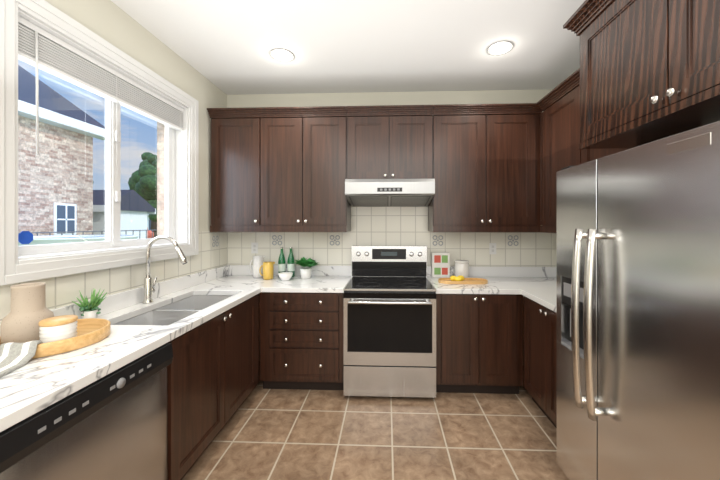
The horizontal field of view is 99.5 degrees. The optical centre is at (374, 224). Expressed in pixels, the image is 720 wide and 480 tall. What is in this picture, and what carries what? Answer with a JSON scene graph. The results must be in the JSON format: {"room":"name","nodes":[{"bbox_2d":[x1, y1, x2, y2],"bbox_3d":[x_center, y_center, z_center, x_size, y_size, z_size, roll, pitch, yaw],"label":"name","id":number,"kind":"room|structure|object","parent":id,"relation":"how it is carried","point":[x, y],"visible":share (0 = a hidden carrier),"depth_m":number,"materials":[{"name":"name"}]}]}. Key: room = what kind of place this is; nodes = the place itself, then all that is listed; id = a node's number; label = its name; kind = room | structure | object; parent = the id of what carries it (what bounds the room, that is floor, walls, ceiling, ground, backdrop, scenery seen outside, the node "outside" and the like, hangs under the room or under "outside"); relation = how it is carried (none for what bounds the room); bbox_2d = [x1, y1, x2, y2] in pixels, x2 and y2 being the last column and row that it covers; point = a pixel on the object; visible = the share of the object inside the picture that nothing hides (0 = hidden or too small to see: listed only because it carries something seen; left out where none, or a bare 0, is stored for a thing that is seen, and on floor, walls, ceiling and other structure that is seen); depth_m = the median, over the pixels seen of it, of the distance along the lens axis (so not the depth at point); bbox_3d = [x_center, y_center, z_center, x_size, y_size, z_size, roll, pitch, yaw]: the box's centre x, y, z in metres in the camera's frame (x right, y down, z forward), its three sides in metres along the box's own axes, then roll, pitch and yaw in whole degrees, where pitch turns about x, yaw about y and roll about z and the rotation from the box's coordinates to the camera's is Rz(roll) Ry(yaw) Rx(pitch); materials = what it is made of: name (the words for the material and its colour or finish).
{"room":"kitchen","nodes":[
{"label":"kitchen","id":0,"kind":"room"},
{"bbox_2d":[21,0,226,235],"bbox_3d":[-1.826,0.332,0.860,0.300,4.038,5.000,0,0,2],"label":"wall","id":1,"kind":"structure","parent":0,"point":[111,22],"depth_m":2.39,"materials":[{"name":"beige paint"}]},
{"bbox_2d":[0,0,198,285],"bbox_3d":[-1.691,-0.418,2.010,0.180,1.369,1.420,0,0,2],"label":"window","id":2,"kind":"structure","parent":1,"relation":"in","point":[24,263],"depth_m":1.86,"materials":[{"name":"white"}]},
{"bbox_2d":[18,15,182,199],"bbox_3d":[-1.681,-0.596,2.010,0.075,0.784,1.184,0,0,2],"label":"window blinds","id":3,"kind":"object","parent":2,"relation":"attached to","point":[43,49],"visible":0.77,"depth_m":1.76,"materials":[{"name":"white plastic"}]},
{"bbox_2d":[0,231,226,322],"bbox_3d":[-1.636,0.306,1.775,0.005,0.489,2.943,0,0,2],"label":"tile backsplash","id":4,"kind":"structure","parent":1,"relation":"attached to","point":[61,291],"depth_m":1.94,"materials":[{"name":"beige tile"}]},
{"bbox_2d":[111,0,584,94],"bbox_3d":[0.017,-1.427,0.739,3.712,0.080,5.100,0,0,2],"label":"ceiling","id":5,"kind":"structure","parent":0,"point":[332,46],"depth_m":2.32,"materials":[{"name":"white paint"}]},
{"bbox_2d":[269,48,293,61],"bbox_3d":[-0.761,-1.382,2.489,0.193,0.008,0.193,0,0,-4],"label":"recessed light","id":6,"kind":"object","parent":5,"relation":"in","point":[281,55],"depth_m":2.49,"materials":[{"name":"grey"}]},
{"bbox_2d":[487,41,512,55],"bbox_3d":[0.981,-1.382,2.391,0.193,0.008,0.193,0,0,-4],"label":"recessed light","id":7,"kind":"object","parent":5,"relation":"in","point":[499,49],"depth_m":2.39,"materials":[{"name":"grey"}]},
{"bbox_2d":[181,361,568,479],"bbox_3d":[0.047,1.481,0.737,3.472,0.060,4.900,0,0,2],"label":"floor","id":8,"kind":"structure","parent":0,"point":[281,434],"depth_m":2.06,"materials":[{"name":"tile"}]},
{"bbox_2d":[0,343,172,479],"bbox_3d":[-1.318,1.014,1.175,0.630,0.872,0.680,0,0,2],"label":"dishwasher","id":9,"kind":"object","parent":8,"relation":"on","point":[112,426],"visible":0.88,"depth_m":1.14,"materials":[{"name":"silver metal"}]},
{"bbox_2d":[167,294,258,479],"bbox_3d":[-1.296,1.014,2.075,0.656,0.872,1.105,0,0,2],"label":"base cabinet","id":10,"kind":"object","parent":8,"relation":"on","point":[212,374],"visible":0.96,"depth_m":1.84,"materials":[{"name":"brown wood"}]},
{"bbox_2d":[0,265,275,431],"bbox_3d":[-1.303,0.503,1.767,0.660,0.145,2.933,0,0,2],"label":"countertop","id":11,"kind":"structure","parent":10,"relation":"on","point":[30,387],"depth_m":1.40,"materials":[{"name":"stone"}]},
{"bbox_2d":[0,340,42,376],"bbox_3d":[-1.384,0.498,1.128,0.120,0.070,0.232,0,0,-13],"label":"towel","id":12,"kind":"object","parent":11,"relation":"on","point":[14,356],"visible":0.9,"depth_m":1.18,"materials":[{"name":"fabric"}]},
{"bbox_2d":[0,318,110,358],"bbox_3d":[-1.440,0.507,1.376,0.370,0.055,0.370,0,0,2],"label":"tray","id":13,"kind":"object","parent":11,"relation":"on","point":[90,331],"visible":0.58,"depth_m":1.33,"materials":[{"name":"brown wood"}]},
{"bbox_2d":[0,282,53,343],"bbox_3d":[-1.512,0.391,1.328,0.156,0.260,0.156,0,0,2],"label":"vase","id":14,"kind":"object","parent":13,"relation":"on","point":[29,310],"visible":0.79,"depth_m":1.28,"materials":[{"name":"beige ceramic"}]},
{"bbox_2d":[38,315,77,342],"bbox_3d":[-1.358,0.462,1.307,0.118,0.118,0.118,0,0,2],"label":"canister","id":15,"kind":"object","parent":13,"relation":"on","point":[57,328],"visible":0.79,"depth_m":1.27,"materials":[{"name":"white ceramic"}]},
{"bbox_2d":[72,289,106,318],"bbox_3d":[-1.550,0.440,1.652,0.158,0.188,0.145,0,0,2],"label":"succulent","id":16,"kind":"object","parent":11,"relation":"on","point":[90,309],"visible":0.98,"depth_m":1.65,"materials":[{"name":"green plant"}]},
{"bbox_2d":[143,235,186,303],"bbox_3d":[-1.433,0.303,2.100,0.305,0.460,0.098,0,0,2],"label":"faucet","id":17,"kind":"object","parent":11,"relation":"on","point":[149,288],"visible":1,"depth_m":2.07,"materials":[{"name":"silver metal"}]},
{"bbox_2d":[113,295,232,325],"bbox_3d":[-1.289,0.685,2.050,0.470,0.214,0.910,0,0,2],"label":"sink","id":18,"kind":"object","parent":11,"relation":"in","point":[169,314],"visible":0.08,"depth_m":2.04,"materials":[{"name":"silver metal"}]},
{"bbox_2d":[249,256,264,277],"bbox_3d":[-1.193,0.424,3.087,0.144,0.221,0.104,0,0,2],"label":"pitcher","id":19,"kind":"object","parent":11,"relation":"on","point":[258,261],"visible":0.9,"depth_m":3.04,"materials":[{"name":"white ceramic"}]},
{"bbox_2d":[259,262,274,279],"bbox_3d":[-1.056,0.449,2.987,0.138,0.171,0.100,0,0,2],"label":"pitcher","id":20,"kind":"object","parent":11,"relation":"on","point":[268,270],"visible":1,"depth_m":2.95,"materials":[{"name":"yellow ceramic"}]},
{"bbox_2d":[208,265,252,272],"bbox_3d":[-1.258,0.503,2.916,0.360,0.145,0.633,0,0,2],"label":"backsplash","id":21,"kind":"structure","parent":10,"relation":"on","point":[228,268],"depth_m":3.22,"materials":[{"name":"stone"}]},
{"bbox_2d":[264,265,351,292],"bbox_3d":[-0.589,0.503,2.888,0.679,0.145,0.636,0,0,2],"label":"countertop","id":22,"kind":"structure","parent":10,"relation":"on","point":[324,279],"depth_m":2.87,"materials":[{"name":"stone"}]},
{"bbox_2d":[278,247,285,276],"bbox_3d":[-0.952,0.382,3.113,0.075,0.305,0.075,0,0,2],"label":"decorative bottle","id":23,"kind":"object","parent":22,"relation":"on","point":[281,264],"visible":0.83,"depth_m":3.09,"materials":[{"name":"green glass"}]},
{"bbox_2d":[278,272,292,280],"bbox_3d":[-0.860,0.500,2.924,0.140,0.068,0.140,0,0,2],"label":"decorative bowl","id":24,"kind":"object","parent":22,"relation":"on","point":[285,276],"visible":1,"depth_m":2.88,"materials":[{"name":"white ceramic"}]},
{"bbox_2d":[287,247,294,276],"bbox_3d":[-0.862,0.382,3.124,0.075,0.305,0.075,0,0,2],"label":"decorative bottle","id":25,"kind":"object","parent":22,"relation":"on","point":[290,264],"visible":0.81,"depth_m":3.10,"materials":[{"name":"green glass"}]},
{"bbox_2d":[294,257,319,278],"bbox_3d":[-0.701,0.430,3.041,0.286,0.209,0.271,0,0,2],"label":"herb pot","id":26,"kind":"object","parent":22,"relation":"on","point":[305,271],"visible":1,"depth_m":3.00,"materials":[{"name":"white ceramic"}]},
{"bbox_2d":[260,292,343,389],"bbox_3d":[-0.618,1.014,2.883,0.730,0.872,0.656,0,0,2],"label":"base cabinet","id":27,"kind":"object","parent":8,"relation":"on","point":[301,341],"visible":1,"depth_m":2.59,"materials":[{"name":"brown wood"}]},
{"bbox_2d":[343,246,435,397],"bbox_3d":[0.131,0.834,2.793,0.764,1.231,0.726,0,0,2],"label":"stove","id":28,"kind":"object","parent":8,"relation":"on","point":[389,295],"visible":1,"depth_m":2.50,"materials":[{"name":"silver metal"}]},
{"bbox_2d":[436,294,522,393],"bbox_3d":[0.881,1.014,2.825,0.722,0.872,0.656,0,0,2],"label":"base cabinet","id":29,"kind":"object","parent":8,"relation":"on","point":[479,343],"visible":0.98,"depth_m":2.53,"materials":[{"name":"brown wood"}]},
{"bbox_2d":[427,266,523,293],"bbox_3d":[0.859,0.503,2.832,0.683,0.145,0.636,0,0,2],"label":"countertop","id":30,"kind":"structure","parent":29,"relation":"on","point":[500,281],"depth_m":2.77,"materials":[{"name":"stone"}]},
{"bbox_2d":[431,252,449,277],"bbox_3d":[0.666,0.409,3.097,0.175,0.250,0.066,0,0,2],"label":"cookbook","id":31,"kind":"object","parent":30,"relation":"on","point":[440,264],"visible":1,"depth_m":3.06,"materials":[{"name":"white"}]},
{"bbox_2d":[454,260,468,277],"bbox_3d":[0.866,0.447,3.037,0.142,0.175,0.142,0,0,2],"label":"decorative canister","id":32,"kind":"object","parent":30,"relation":"on","point":[462,267],"visible":0.81,"depth_m":2.98,"materials":[{"name":"white ceramic"}]},
{"bbox_2d":[438,278,487,283],"bbox_3d":[0.813,0.521,2.819,0.450,0.026,0.190,0,0,2],"label":"decorative tray","id":33,"kind":"object","parent":30,"relation":"on","point":[466,281],"visible":1,"depth_m":2.74,"materials":[{"name":"brown wood"}]},
{"bbox_2d":[450,275,463,280],"bbox_3d":[0.762,0.499,2.806,0.138,0.052,0.114,0,0,2],"label":"lemons","id":34,"kind":"object","parent":33,"relation":"on","point":[457,278],"visible":0.94,"depth_m":2.80,"materials":[{"name":"yellow food"}]},
{"bbox_2d":[523,296,556,428],"bbox_3d":[1.496,1.014,2.111,0.656,0.872,0.817,0,0,2],"label":"base cabinet","id":35,"kind":"object","parent":8,"relation":"on","point":[540,353],"visible":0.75,"depth_m":2.22,"materials":[{"name":"brown wood"}]},
{"bbox_2d":[500,266,556,312],"bbox_3d":[1.508,0.503,2.413,0.648,0.145,1.423,0,0,2],"label":"countertop","id":36,"kind":"structure","parent":35,"relation":"on","point":[538,284],"depth_m":2.72,"materials":[{"name":"stone"}]},
{"bbox_2d":[557,121,719,479],"bbox_3d":[1.340,0.567,1.239,0.846,1.765,0.916,0,0,2],"label":"refrigerator","id":37,"kind":"object","parent":8,"relation":"on","point":[638,312],"visible":1,"depth_m":1.14,"materials":[{"name":"silver metal"}]},
{"bbox_2d":[557,159,613,479],"bbox_3d":[1.051,0.519,1.546,0.075,1.633,0.326,0,0,2],"label":"freezer","id":38,"kind":"object","parent":37,"relation":"in","point":[577,186],"depth_m":1.55,"materials":[{"name":"silver metal"}]},
{"bbox_2d":[227,89,552,360],"bbox_3d":[0.114,0.032,3.237,3.712,2.838,0.100,0,0,2],"label":"wall","id":39,"kind":"structure","parent":0,"point":[392,98],"depth_m":3.19,"materials":[{"name":"beige paint"}]},
{"bbox_2d":[209,114,266,231],"bbox_3d":[-1.287,-0.489,3.061,0.558,1.111,0.343,0,0,2],"label":"upper cabinet","id":40,"kind":"object","parent":39,"relation":"attached to","point":[238,141],"depth_m":2.90,"materials":[{"name":"brown wood"}]},
{"bbox_2d":[267,110,350,231],"bbox_3d":[-0.708,-0.489,3.039,0.896,1.111,0.343,0,0,2],"label":"upper cabinet","id":41,"kind":"object","parent":39,"relation":"attached to","point":[278,169],"depth_m":2.87,"materials":[{"name":"brown wood"}]},
{"bbox_2d":[346,105,433,178],"bbox_3d":[0.141,-0.749,2.978,0.802,0.680,0.398,0,0,2],"label":"upper cabinet","id":42,"kind":"object","parent":39,"relation":"attached to","point":[389,141],"visible":0.92,"depth_m":2.84,"materials":[{"name":"brown wood"}]},
{"bbox_2d":[345,179,434,206],"bbox_3d":[0.139,-0.296,2.930,0.794,0.220,0.495,0,0,2],"label":"range hood","id":43,"kind":"object","parent":42,"relation":"attached to","point":[389,192],"visible":1,"depth_m":2.70,"materials":[{"name":"silver metal"}]},
{"bbox_2d":[227,207,556,266],"bbox_3d":[0.142,0.051,3.182,3.440,1.000,0.005,0,0,2],"label":"tile backsplash","id":44,"kind":"structure","parent":39,"relation":"attached to","point":[389,226],"depth_m":3.18,"materials":[{"name":"tile"}]},
{"bbox_2d":[251,243,257,252],"bbox_3d":[-1.278,0.248,3.231,0.070,0.115,0.007,0,0,2],"label":"wall outlet","id":45,"kind":"object","parent":44,"relation":"attached to","point":[254,246],"depth_m":3.23,"materials":[{"name":"white plastic"}]},
{"bbox_2d":[211,233,519,249],"bbox_3d":[-0.048,0.165,3.038,3.072,0.162,0.298,0,0,2],"label":"decorative tile","id":46,"kind":"object","parent":44,"relation":"attached to","point":[437,240],"depth_m":3.16,"materials":[{"name":"white tile"}]},
{"bbox_2d":[489,243,495,253],"bbox_3d":[1.213,0.248,3.134,0.070,0.115,0.007,0,0,2],"label":"wall outlet","id":47,"kind":"object","parent":44,"relation":"attached to","point":[492,248],"depth_m":3.13,"materials":[{"name":"white plastic"}]},
{"bbox_2d":[428,103,541,231],"bbox_3d":[1.036,-0.509,2.944,0.984,1.160,0.398,0,0,2],"label":"upper cabinet","id":48,"kind":"object","parent":39,"relation":"attached to","point":[486,167],"visible":0.92,"depth_m":2.80,"materials":[{"name":"brown wood"}]},
{"bbox_3d":[1.822,0.032,0.668,0.100,2.838,4.900,0,0,2],"label":"wall","id":49,"kind":"structure","parent":0,"visible":0},
{"bbox_2d":[536,68,630,232],"bbox_3d":[1.625,-0.509,2.228,0.398,1.160,1.082,0,0,2],"label":"upper cabinet","id":50,"kind":"object","parent":49,"relation":"attached to","point":[559,104],"visible":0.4,"depth_m":2.49,"materials":[{"name":"brown wood"}]},
{"bbox_2d":[563,0,719,149],"bbox_3d":[1.424,-0.784,1.147,0.724,0.730,1.195,0,0,2],"label":"upper cabinet","id":51,"kind":"object","parent":49,"relation":"attached to","point":[649,71],"visible":1,"depth_m":1.30,"materials":[{"name":"brown wood"}]},
{"label":"outside","id":52,"kind":"structure","parent":0,"visible":0},
{"bbox_3d":[-40.929,1.801,24.799,79.690,0.200,120.000,0,0,2],"label":"ground","id":53,"kind":"structure","parent":52,"visible":0},
{"bbox_2d":[18,65,104,235],"bbox_3d":[-13.430,-2.254,2.263,9.160,7.910,15.820,0,0,2],"label":"house","id":54,"kind":"structure","parent":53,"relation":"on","point":[25,136],"depth_m":8.50,"materials":[{"name":"brick"}]},
{"bbox_2d":[18,235,138,245],"bbox_3d":[-7.422,0.995,7.483,2.580,1.410,2.580,0,0,2],"label":"pool","id":55,"kind":"object","parent":53,"relation":"on","point":[41,240],"depth_m":6.68,"materials":[{"name":"white"}]},
{"bbox_2d":[18,230,152,238],"bbox_3d":[-8.879,0.948,6.439,0.050,1.505,13.800,0,0,2],"label":"fence","id":56,"kind":"object","parent":53,"relation":"on","point":[90,231],"depth_m":9.14,"materials":[{"name":"grey metal"}]},
{"bbox_2d":[93,190,155,238],"bbox_3d":[-10.447,0.161,12.054,1.800,3.080,2.360,0,0,2],"label":"shed","id":57,"kind":"object","parent":53,"relation":"on","point":[128,214],"depth_m":11.94,"materials":[{"name":"white"}]},
{"bbox_2d":[128,152,156,237],"bbox_3d":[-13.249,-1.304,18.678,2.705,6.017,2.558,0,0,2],"label":"tree","id":58,"kind":"object","parent":53,"relation":"on","point":[148,182],"depth_m":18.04,"materials":[{"name":"green plant"}]},
{"bbox_2d":[147,214,150,229],"bbox_3d":[-25.790,-0.564,36.969,7.700,4.530,7.260,0,0,2],"label":"house","id":59,"kind":"structure","parent":53,"relation":"on","point":[148,223],"depth_m":33.66,"materials":[{"name":"white"}]},
{"bbox_2d":[147,227,153,237],"bbox_3d":[-12.422,0.714,16.107,1.143,1.983,1.037,0,0,2],"label":"bush","id":60,"kind":"object","parent":53,"relation":"on","point":[150,234],"depth_m":16.10,"materials":[{"name":"red plant"}]}
]}

